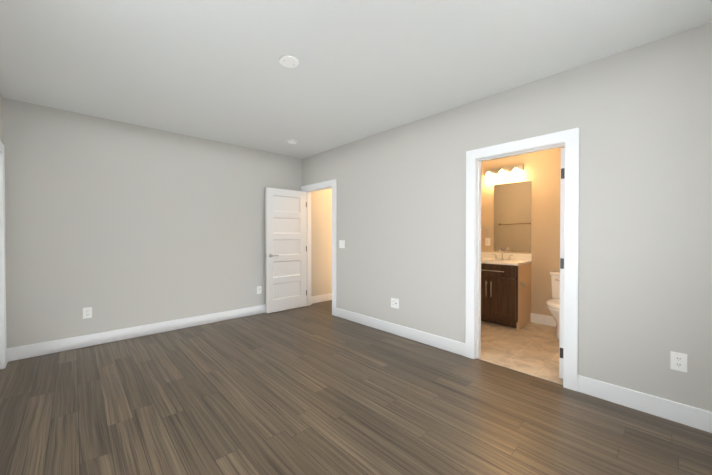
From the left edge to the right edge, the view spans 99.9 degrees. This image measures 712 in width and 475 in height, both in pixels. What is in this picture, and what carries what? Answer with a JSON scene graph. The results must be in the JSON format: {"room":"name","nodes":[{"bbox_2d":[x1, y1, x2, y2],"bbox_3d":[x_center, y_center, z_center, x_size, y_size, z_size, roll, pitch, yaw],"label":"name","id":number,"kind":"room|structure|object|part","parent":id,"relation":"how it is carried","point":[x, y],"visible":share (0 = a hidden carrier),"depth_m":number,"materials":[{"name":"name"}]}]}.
{"room":"empty bedroom","nodes":[
{"label":"empty bedroom","id":0,"kind":"room"},
{"bbox_2d":[0,93,3,144],"bbox_3d":[-3.499,-0.071,2.884,0.120,2.650,0.205,-1,1,-43],"label":"wall","id":1,"kind":"structure","parent":0,"point":[1,121],"depth_m":2.92,"materials":[{"name":"grey paint"}]},
{"bbox_2d":[0,203,1,368],"bbox_3d":[-3.422,0.229,2.805,0.122,2.050,0.020,-1,1,-43],"label":"door frame","id":2,"kind":"structure","parent":1,"relation":"attached to","point":[0,300],"depth_m":2.84,"materials":[{"name":"white wood"}]},
{"bbox_2d":[0,153,6,368],"bbox_3d":[-3.401,0.226,2.883,0.018,2.055,0.095,-1,1,-43],"label":"trim","id":3,"kind":"structure","parent":1,"relation":"attached to","point":[3,257],"depth_m":2.85,"materials":[{"name":"white wood"}]},
{"bbox_2d":[3,98,331,347],"bbox_3d":[-1.606,-0.090,4.888,5.623,2.650,0.120,-1,1,-43],"label":"wall","id":4,"kind":"structure","parent":0,"point":[115,225],"depth_m":3.68,"materials":[{"name":"grey paint"}]},
{"bbox_2d":[83,307,91,318],"bbox_3d":[-3.075,0.864,3.425,0.078,0.122,0.010,-1,1,-43],"label":"electrical outlet","id":5,"kind":"object","parent":4,"relation":"attached to","point":[87,312],"visible":1,"depth_m":3.42,"materials":[{"name":"white plastic"}]},
{"bbox_2d":[7,304,265,361],"bbox_3d":[-2.243,1.174,4.208,3.508,0.135,0.015,-1,1,-43],"label":"baseboard","id":6,"kind":"structure","parent":4,"relation":"attached to","point":[36,349],"depth_m":3.63,"materials":[{"name":"white wood"}]},
{"bbox_2d":[257,286,261,293],"bbox_3d":[-1.568,0.850,4.843,0.078,0.122,0.010,-1,1,-43],"label":"electrical outlet","id":7,"kind":"object","parent":4,"relation":"attached to","point":[259,289],"visible":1,"depth_m":4.84,"materials":[{"name":"white plastic"}]},
{"bbox_2d":[311,293,331,303],"bbox_3d":[-0.458,1.158,5.888,1.155,0.135,0.015,-1,1,-43],"label":"baseboard","id":8,"kind":"structure","parent":4,"relation":"attached to","point":[321,298],"depth_m":5.69,"materials":[{"name":"white"}]},
{"bbox_2d":[302,158,303,185],"bbox_3d":[-0.903,-0.095,5.419,0.120,2.650,0.070,-1,1,-43],"label":"wall","id":9,"kind":"structure","parent":0,"point":[303,172],"depth_m":5.37,"materials":[{"name":"grey paint"}]},
{"bbox_2d":[307,192,308,305],"bbox_3d":[-0.860,0.205,5.380,0.035,2.050,0.010,-1,1,-43],"label":"door jamb","id":10,"kind":"object","parent":9,"relation":"attached to","point":[307,248],"visible":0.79,"depth_m":5.37,"materials":[{"name":"white wood"}]},
{"bbox_2d":[307,300,331,313],"bbox_3d":[-0.020,1.254,5.432,1.383,0.050,1.520,-1,1,-43],"label":"floor","id":11,"kind":"structure","parent":0,"point":[325,306],"depth_m":5.33,"materials":[{"name":"brown wood"}]},
{"bbox_2d":[0,306,711,474],"bbox_3d":[-0.564,1.284,2.346,3.640,0.050,5.270,-1,1,-43],"label":"floor","id":12,"kind":"structure","parent":0,"point":[304,390],"depth_m":2.14,"materials":[{"name":"brown wood"}]},
{"bbox_2d":[476,358,562,385],"bbox_3d":[1.498,1.254,2.810,0.016,0.004,0.760,-1,1,-43],"label":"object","id":13,"kind":"structure","parent":12,"relation":"on","point":[520,372],"depth_m":2.77,"materials":[{"name":"brown"}]},
{"bbox_2d":[0,0,711,158],"bbox_3d":[0.158,-1.458,2.999,5.623,0.120,5.270,-1,1,-43],"label":"ceiling","id":14,"kind":"structure","parent":0,"point":[214,70],"depth_m":2.29,"materials":[{"name":"white paint"}]},
{"bbox_2d":[279,55,298,67],"bbox_3d":[-0.529,-1.385,2.360,0.156,0.012,0.156,-1,1,-43],"label":"smoke detector","id":15,"kind":"object","parent":14,"relation":"attached to","point":[288,61],"visible":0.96,"depth_m":2.35,"materials":[{"name":"white plastic"}]},
{"bbox_2d":[287,139,296,143],"bbox_3d":[-0.928,-1.390,4.346,0.136,0.040,0.136,-1,1,-43],"label":"smoke detector","id":16,"kind":"object","parent":14,"relation":"attached to","point":[292,141],"visible":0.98,"depth_m":4.31,"materials":[{"name":"white plastic"}]},
{"bbox_2d":[304,22,711,411],"bbox_3d":[0.862,-0.078,3.544,0.120,2.650,5.080,-1,1,-43],"label":"wall","id":17,"kind":"structure","parent":0,"point":[640,117],"depth_m":2.34,"materials":[{"name":"grey paint"}]},
{"bbox_2d":[301,179,336,315],"bbox_3d":[-0.604,0.158,5.091,0.139,2.150,0.980,-1,1,-43],"label":"door frame","id":18,"kind":"structure","parent":17,"relation":"attached to","point":[334,292],"depth_m":4.75,"materials":[{"name":"white wood"}]},
{"bbox_2d":[265,187,305,313],"bbox_3d":[-1.174,0.206,5.067,0.752,2.030,0.035,-1,1,-43],"label":"entry door","id":19,"kind":"structure","parent":18,"relation":"attached to","point":[285,225],"depth_m":5.04,"materials":[{"name":"white paint"}]},
{"bbox_2d":[339,240,344,247],"bbox_3d":[-0.218,0.102,4.596,0.012,0.122,0.126,-1,1,-43],"label":"light switch","id":20,"kind":"object","parent":17,"relation":"attached to","point":[341,243],"visible":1,"depth_m":4.59,"materials":[{"name":"white plastic"}]},
{"bbox_2d":[391,298,398,308],"bbox_3d":[0.496,0.845,3.841,0.016,0.122,0.126,-1,1,-43],"label":"electrical outlet","id":21,"kind":"object","parent":17,"relation":"attached to","point":[394,303],"visible":1,"depth_m":3.84,"materials":[{"name":"white plastic"}]},
{"bbox_2d":[336,308,464,355],"bbox_3d":[0.422,1.176,3.925,0.015,0.135,2.140,-1,1,-43],"label":"baseboard","id":22,"kind":"structure","parent":17,"relation":"attached to","point":[450,345],"depth_m":3.70,"materials":[{"name":"white wood"}]},
{"bbox_2d":[477,160,480,357],"bbox_3d":[1.278,0.227,3.108,0.035,2.050,0.010,-1,1,-43],"label":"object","id":23,"kind":"object","parent":17,"relation":"attached to","point":[478,318],"visible":0.86,"depth_m":3.10,"materials":[{"name":"white wood"}]},
{"bbox_2d":[479,144,564,161],"bbox_3d":[1.535,-0.791,2.825,0.035,0.010,0.760,-1,1,-43],"label":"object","id":24,"kind":"object","parent":17,"relation":"attached to","point":[547,148],"visible":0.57,"depth_m":2.78,"materials":[{"name":"white paint"}]},
{"bbox_2d":[465,127,579,390],"bbox_3d":[1.527,0.179,2.827,0.139,2.150,0.960,-1,1,-43],"label":"door frame","id":25,"kind":"structure","parent":17,"relation":"attached to","point":[571,258],"depth_m":2.51,"materials":[{"name":"white wood"}]},
{"bbox_2d":[559,148,564,378],"bbox_3d":[2.090,0.227,2.882,0.764,2.030,0.045,-1,1,-43],"label":"bathroom door","id":26,"kind":"structure","parent":17,"relation":"in","point":[561,330],"depth_m":2.63,"materials":[{"name":"white paint"}]},
{"bbox_3d":[1.817,0.229,2.623,0.010,1.670,0.042,-1,1,-43],"label":"bathroom door hinges","id":27,"kind":"part","parent":26,"relation":"part of","materials":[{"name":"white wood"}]},
{"bbox_2d":[577,375,711,432],"bbox_3d":[2.142,1.194,2.097,0.015,0.135,0.960,-1,1,-43],"label":"baseboard","id":28,"kind":"structure","parent":17,"relation":"attached to","point":[691,416],"depth_m":2.14,"materials":[{"name":"white wood"}]},
{"bbox_2d":[670,351,686,372],"bbox_3d":[2.198,0.847,2.037,0.010,0.122,0.078,-1,1,-43],"label":"electrical outlet","id":29,"kind":"object","parent":17,"relation":"attached to","point":[678,361],"visible":1,"depth_m":2.04,"materials":[{"name":"white plastic"}]},
{"bbox_2d":[477,321,562,384],"bbox_3d":[1.816,1.269,3.919,1.983,0.050,2.540,-1,1,-43],"label":"floor","id":30,"kind":"structure","parent":0,"point":[531,348],"depth_m":3.37,"materials":[{"name":"beige tile"}]},
{"bbox_2d":[481,248,531,329],"bbox_3d":[2.118,0.699,4.426,0.591,1.080,0.831,-1,1,-43],"label":"bathroom vanity","id":31,"kind":"object","parent":30,"relation":"on","point":[505,289],"visible":0.94,"depth_m":4.21,"materials":[{"name":"brown wood"}]},
{"bbox_2d":[481,252,531,265],"bbox_3d":[2.104,0.306,4.456,0.565,0.135,0.764,-1,1,-43],"label":"countertop","id":32,"kind":"structure","parent":31,"relation":"on","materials":[{"name":"white stone"}]},
{"bbox_2d":[492,248,512,259],"bbox_3d":[2.215,0.248,4.559,0.149,0.180,0.304,-1,1,-43],"label":"faucet","id":33,"kind":"object","parent":32,"relation":"on","point":[500,249],"depth_m":4.58,"materials":[{"name":"grey metal"}]},
{"bbox_2d":[546,271,559,339],"bbox_3d":[2.656,0.855,3.744,0.745,0.782,0.480,-1,1,-43],"label":"toilet","id":34,"kind":"object","parent":30,"relation":"on","point":[553,305],"visible":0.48,"depth_m":3.76,"materials":[{"name":"white ceramic"}]},
{"bbox_3d":[2.584,0.818,3.676,0.546,0.052,0.414,-1,1,-43],"label":"seat","id":35,"kind":"part","parent":34,"relation":"part of","materials":[{"name":"white ceramic"}]},
{"bbox_3d":[2.604,1.046,3.697,0.595,0.400,0.400,-1,1,-43],"label":"bowl","id":36,"kind":"part","parent":34,"relation":"part of","materials":[{"name":"white ceramic"}]},
{"bbox_3d":[2.846,0.674,3.922,0.214,0.340,0.458,-1,1,-43],"label":"tank","id":37,"kind":"part","parent":34,"relation":"part of","materials":[{"name":"white ceramic"}]},
{"bbox_2d":[481,147,564,315],"bbox_3d":[2.494,-0.087,4.545,0.120,2.650,2.540,-1,1,-43],"label":"wall","id":38,"kind":"structure","parent":0,"point":[541,171],"depth_m":4.31,"materials":[{"name":"beige paint"}]},
{"bbox_2d":[485,238,489,245],"bbox_3d":[2.132,0.070,4.836,0.010,0.122,0.078,-1,1,-43],"label":"outlet","id":39,"kind":"object","parent":38,"relation":"attached to","point":[487,241],"visible":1,"depth_m":4.84,"materials":[{"name":"white plastic"}]},
{"bbox_2d":[485,164,523,177],"bbox_3d":[2.252,-1.025,4.610,0.129,0.135,0.570,-1,1,-43],"label":"sconce","id":40,"kind":"object","parent":38,"relation":"attached to","point":[513,169],"visible":0.98,"depth_m":4.59,"materials":[{"name":"white glass"}]},
{"bbox_2d":[494,181,531,251],"bbox_3d":[2.382,-0.307,4.567,0.007,1.050,0.530,-1,1,-43],"label":"mirror","id":41,"kind":"object","parent":38,"relation":"attached to","point":[512,217],"visible":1,"depth_m":4.55,"materials":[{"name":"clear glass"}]},
{"bbox_2d":[530,313,556,326],"bbox_3d":[2.445,1.171,4.510,0.015,0.135,2.300,-1,1,-43],"label":"baseboard","id":42,"kind":"structure","parent":38,"relation":"attached to","point":[543,319],"depth_m":4.26,"materials":[{"name":"white wood"}]},
{"bbox_3d":[-3.143,-1.103,2.495,0.120,0.580,0.835,-1,1,-43],"label":"wall","id":43,"kind":"structure","parent":0,"visible":0},
{"bbox_2d":[0,141,3,153],"bbox_3d":[-3.092,-0.846,2.545,0.018,0.095,0.995,-1,1,-43],"label":"trim","id":44,"kind":"structure","parent":43,"relation":"attached to","point":[1,147],"depth_m":2.81,"materials":[{"name":"white wood"}]}
]}

